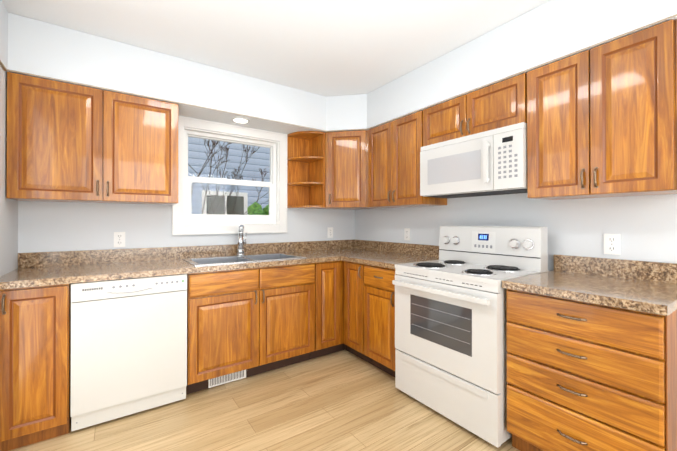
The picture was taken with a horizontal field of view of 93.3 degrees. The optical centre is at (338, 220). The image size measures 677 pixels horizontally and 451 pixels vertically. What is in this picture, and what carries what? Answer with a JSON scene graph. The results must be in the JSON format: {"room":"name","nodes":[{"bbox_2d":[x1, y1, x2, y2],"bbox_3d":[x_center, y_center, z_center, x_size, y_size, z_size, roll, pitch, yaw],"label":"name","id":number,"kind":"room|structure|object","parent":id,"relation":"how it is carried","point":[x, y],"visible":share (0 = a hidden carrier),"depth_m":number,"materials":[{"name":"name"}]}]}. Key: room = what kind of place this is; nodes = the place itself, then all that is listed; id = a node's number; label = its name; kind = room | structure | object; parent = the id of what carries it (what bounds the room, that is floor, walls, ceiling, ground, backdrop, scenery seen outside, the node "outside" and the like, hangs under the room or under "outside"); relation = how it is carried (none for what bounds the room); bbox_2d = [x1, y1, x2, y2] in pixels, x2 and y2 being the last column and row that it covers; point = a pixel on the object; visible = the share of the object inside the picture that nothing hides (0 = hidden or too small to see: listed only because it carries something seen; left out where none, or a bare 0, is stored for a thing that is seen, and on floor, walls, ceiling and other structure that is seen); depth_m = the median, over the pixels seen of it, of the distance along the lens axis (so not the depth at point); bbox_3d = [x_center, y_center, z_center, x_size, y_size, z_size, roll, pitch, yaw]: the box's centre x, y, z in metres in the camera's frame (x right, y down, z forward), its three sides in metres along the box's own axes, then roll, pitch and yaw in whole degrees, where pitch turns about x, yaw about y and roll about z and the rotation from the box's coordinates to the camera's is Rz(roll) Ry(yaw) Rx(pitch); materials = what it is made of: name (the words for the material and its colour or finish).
{"room":"kitchen","nodes":[
{"label":"kitchen","id":0,"kind":"room"},
{"bbox_2d":[0,0,17,276],"bbox_3d":[-0.842,-0.010,0.139,0.163,2.480,4.850,0,0,-35],"label":"wall","id":1,"kind":"structure","parent":0,"point":[8,235],"depth_m":1.90,"materials":[{"name":"white paint"}]},
{"bbox_2d":[18,127,354,252],"bbox_3d":[-1.031,0.003,3.055,3.186,2.480,0.150,0,0,-35],"label":"wall","id":2,"kind":"structure","parent":0,"point":[57,226],"depth_m":2.52,"materials":[{"name":"white paint"}]},
{"bbox_2d":[7,72,178,204],"bbox_3d":[-1.685,-0.510,2.295,0.933,0.758,0.349,0,0,-35],"label":"upper cabinet","id":3,"kind":"object","parent":2,"relation":"attached to","point":[67,142],"visible":0.98,"depth_m":2.13,"materials":[{"name":"brown wood"}]},
{"bbox_2d":[114,232,124,246],"bbox_3d":[-1.702,0.150,2.487,0.074,0.118,0.009,0,0,-35],"label":"electrical outlet","id":4,"kind":"object","parent":2,"relation":"attached to","point":[119,239],"visible":1,"depth_m":2.48,"materials":[{"name":"white plastic"}]},
{"bbox_2d":[172,116,286,234],"bbox_3d":[-1.000,-0.380,3.044,1.058,1.013,0.146,0,0,-35],"label":"window","id":5,"kind":"structure","parent":2,"relation":"in","point":[185,221],"depth_m":3.00,"materials":[{"name":"white paint"}]},
{"bbox_2d":[287,131,324,208],"bbox_3d":[-0.335,-0.506,3.263,0.276,0.758,0.303,0,0,-35],"label":"shelf","id":6,"kind":"object","parent":2,"relation":"attached to","point":[305,169],"visible":1,"depth_m":3.33,"materials":[{"name":"brown wood"}]},
{"bbox_2d":[327,227,332,237],"bbox_3d":[-0.093,0.140,3.609,0.074,0.118,0.009,0,0,-35],"label":"outlet","id":7,"kind":"object","parent":2,"relation":"attached to","point":[329,232],"visible":1,"depth_m":3.60,"materials":[{"name":"white plastic"}]},
{"bbox_2d":[312,130,381,209],"bbox_3d":[0.119,-0.505,3.394,0.608,0.758,0.608,0,0,-35],"label":"upper cabinet","id":8,"kind":"object","parent":2,"relation":"attached to","point":[346,170],"visible":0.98,"depth_m":3.17,"materials":[{"name":"brown wood"}]},
{"bbox_2d":[9,350,519,450],"bbox_3d":[0.355,1.264,1.060,3.186,0.060,5.000,0,0,-35],"label":"floor","id":9,"kind":"structure","parent":0,"point":[343,400],"depth_m":1.97,"materials":[{"name":"brown wood"}]},
{"bbox_2d":[0,283,70,450],"bbox_3d":[-1.846,0.800,1.991,0.312,0.875,0.654,0,0,-35],"label":"base cabinet","id":10,"kind":"object","parent":9,"relation":"on","point":[35,364],"visible":0.98,"depth_m":1.75,"materials":[{"name":"brown wood"}]},
{"bbox_2d":[70,274,186,431],"bbox_3d":[-1.462,0.803,2.263,0.611,0.873,0.646,0,0,-35],"label":"dishwasher","id":11,"kind":"object","parent":9,"relation":"on","point":[129,346],"visible":1,"depth_m":1.99,"materials":[{"name":"white metal"}]},
{"bbox_2d":[186,263,314,394],"bbox_3d":[-0.787,0.804,2.729,1.010,0.875,0.654,0,0,-35],"label":"base cabinet","id":12,"kind":"object","parent":9,"relation":"on","point":[254,321],"visible":0.96,"depth_m":2.44,"materials":[{"name":"brown wood"}]},
{"bbox_2d":[0,240,379,288],"bbox_3d":[-0.793,0.294,2.712,2.881,0.140,0.678,0,0,-35],"label":"countertop","id":13,"kind":"structure","parent":12,"relation":"on","point":[33,269],"depth_m":2.35,"materials":[{"name":"stone"}]},
{"bbox_2d":[237,225,246,255],"bbox_3d":[-0.859,0.180,2.875,0.117,0.280,0.194,0,0,-35],"label":"faucet","id":14,"kind":"object","parent":13,"relation":"on","point":[241,243],"visible":1,"depth_m":2.90,"materials":[{"name":"silver metal"}]},
{"bbox_2d":[182,253,305,265],"bbox_3d":[-0.796,0.402,2.723,0.891,0.164,0.534,0,0,-35],"label":"sink","id":15,"kind":"object","parent":13,"relation":"in","point":[213,260],"visible":0.31,"depth_m":2.78,"materials":[{"name":"silver metal"}]},
{"bbox_2d":[208,370,245,387],"bbox_3d":[-0.841,1.190,2.432,0.280,0.088,0.007,0,0,-35],"label":"air vent","id":16,"kind":"object","parent":12,"relation":"attached to","point":[224,379],"visible":0.75,"depth_m":2.42,"materials":[{"name":"white metal"}]},
{"bbox_2d":[310,260,344,358],"bbox_3d":[-0.001,0.806,3.292,0.916,0.875,0.628,0,0,-35],"label":"base cabinet","id":17,"kind":"object","parent":9,"relation":"on","point":[329,306],"visible":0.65,"depth_m":2.86,"materials":[{"name":"brown wood"}]},
{"bbox_2d":[344,261,371,363],"bbox_3d":[0.342,0.805,3.029,0.654,0.875,0.383,0,0,-35],"label":"base cabinet","id":18,"kind":"object","parent":9,"relation":"on","point":[354,284],"visible":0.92,"depth_m":2.81,"materials":[{"name":"brown wood"}]},
{"bbox_2d":[320,239,367,242],"bbox_3d":[0.106,0.297,3.364,0.661,0.140,0.480,0,0,-35],"label":"countertop","id":19,"kind":"structure","parent":18,"relation":"on","point":[354,240],"depth_m":3.67,"materials":[{"name":"stone"}]},
{"bbox_2d":[344,241,438,268],"bbox_3d":[0.500,0.294,2.798,0.661,0.140,0.660,0,0,-35],"label":"countertop","id":20,"kind":"structure","parent":18,"relation":"on","point":[382,254],"depth_m":2.97,"materials":[{"name":"stone"}]},
{"bbox_2d":[364,264,395,376],"bbox_3d":[0.572,0.803,2.699,0.654,0.875,0.414,0,0,-35],"label":"base cabinet","id":21,"kind":"object","parent":9,"relation":"on","point":[379,319],"visible":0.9,"depth_m":2.53,"materials":[{"name":"brown wood"}]},
{"bbox_2d":[392,226,548,447],"bbox_3d":[0.854,0.640,2.165,0.658,1.197,0.765,0,0,-35],"label":"range","id":22,"kind":"object","parent":9,"relation":"on","point":[450,338],"visible":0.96,"depth_m":1.99,"materials":[{"name":"white metal"}]},
{"bbox_2d":[506,289,676,450],"bbox_3d":[1.314,0.799,1.634,0.654,0.875,0.613,0,0,-35],"label":"base cabinet","id":23,"kind":"object","parent":9,"relation":"on","point":[583,376],"visible":0.98,"depth_m":1.41,"materials":[{"name":"brown wood"}]},
{"bbox_2d":[502,254,676,315],"bbox_3d":[1.317,0.289,1.636,0.650,0.140,0.623,0,0,-35],"label":"countertop","id":24,"kind":"structure","parent":23,"relation":"on","point":[645,286],"depth_m":1.63,"materials":[{"name":"stone"}]},
{"bbox_2d":[2,0,549,96],"bbox_3d":[0.355,-1.296,1.071,3.186,0.100,5.000,0,0,-35],"label":"ceiling","id":25,"kind":"structure","parent":0,"point":[326,48],"depth_m":2.09,"materials":[{"name":"white paint"}]},
{"bbox_2d":[7,0,676,134],"bbox_3d":[-0.207,-1.067,1.874,2.884,0.346,2.733,0,0,-35],"label":"soffit","id":26,"kind":"structure","parent":0,"point":[548,32],"depth_m":2.22,"materials":[{"name":"white paint"}]},
{"bbox_2d":[231,117,249,123],"bbox_3d":[-0.868,-0.884,2.837,0.156,0.008,0.156,0,0,-35],"label":"recessed light","id":27,"kind":"object","parent":26,"relation":"in","point":[240,120],"visible":1,"depth_m":2.83,"materials":[{"name":"white paint"}]},
{"bbox_2d":[355,193,676,270],"bbox_3d":[1.644,-0.003,1.871,0.150,2.480,4.850,0,0,-35],"label":"wall","id":28,"kind":"structure","parent":0,"point":[645,227],"depth_m":2.05,"materials":[{"name":"white paint"}]},
{"bbox_2d":[404,228,409,240],"bbox_3d":[0.670,0.138,3.125,0.009,0.118,0.074,0,0,-35],"label":"electrical outlet","id":29,"kind":"object","parent":28,"relation":"attached to","point":[406,233],"visible":1,"depth_m":3.12,"materials":[{"name":"white plastic"}]},
{"bbox_2d":[368,111,446,207],"bbox_3d":[0.598,-0.507,2.934,0.349,0.758,0.682,0,0,-35],"label":"upper cabinet","id":30,"kind":"object","parent":28,"relation":"attached to","point":[394,148],"visible":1,"depth_m":2.80,"materials":[{"name":"brown wood"}]},
{"bbox_2d":[423,73,526,145],"bbox_3d":[1.020,-0.738,2.329,0.349,0.302,0.788,0,0,-35],"label":"upper cabinet","id":31,"kind":"object","parent":28,"relation":"attached to","point":[498,105],"visible":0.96,"depth_m":2.17,"materials":[{"name":"brown wood"}]},
{"bbox_2d":[420,122,526,197],"bbox_3d":[1.003,-0.386,2.316,0.391,0.398,0.786,0,0,-35],"label":"microwave","id":32,"kind":"object","parent":31,"relation":"attached to","point":[490,162],"visible":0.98,"depth_m":2.15,"materials":[{"name":"white plastic"}]},
{"bbox_2d":[527,19,676,199],"bbox_3d":[1.427,-0.512,1.746,0.349,0.758,0.624,0,0,-35],"label":"upper cabinet","id":33,"kind":"object","parent":28,"relation":"attached to","point":[601,121],"visible":1,"depth_m":1.61,"materials":[{"name":"brown wood"}]},
{"bbox_2d":[604,234,620,254],"bbox_3d":[1.569,0.137,1.835,0.009,0.118,0.074,0,0,-35],"label":"electrical outlet","id":34,"kind":"object","parent":28,"relation":"attached to","point":[612,244],"visible":1,"depth_m":1.83,"materials":[{"name":"white plastic"}]},
{"label":"outside","id":35,"kind":"structure","parent":0,"visible":0},
{"bbox_3d":[-3.255,1.809,7.013,26.000,0.100,8.800,0,0,-35],"label":"ground","id":36,"kind":"structure","parent":35,"visible":0},
{"bbox_2d":[188,137,269,214],"bbox_3d":[-2.687,-1.990,7.089,19.000,7.500,0.350,0,0,-35],"label":"house","id":37,"kind":"structure","parent":36,"relation":"on","point":[236,149],"depth_m":7.08,"materials":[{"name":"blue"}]},
{"bbox_2d":[189,140,268,214],"bbox_3d":[-2.542,-0.221,5.538,3.167,3.949,0.989,0,0,-42],"label":"tree","id":38,"kind":"object","parent":36,"relation":"on","point":[226,150],"depth_m":5.81,"materials":[{"name":"brown plant"}]},
{"bbox_2d":[247,202,268,214],"bbox_3d":[-1.078,0.737,4.760,0.644,2.026,0.651,0,0,-35],"label":"shrub","id":39,"kind":"object","parent":36,"relation":"on","point":[257,209],"depth_m":4.63,"materials":[{"name":"green plant"}]}
]}

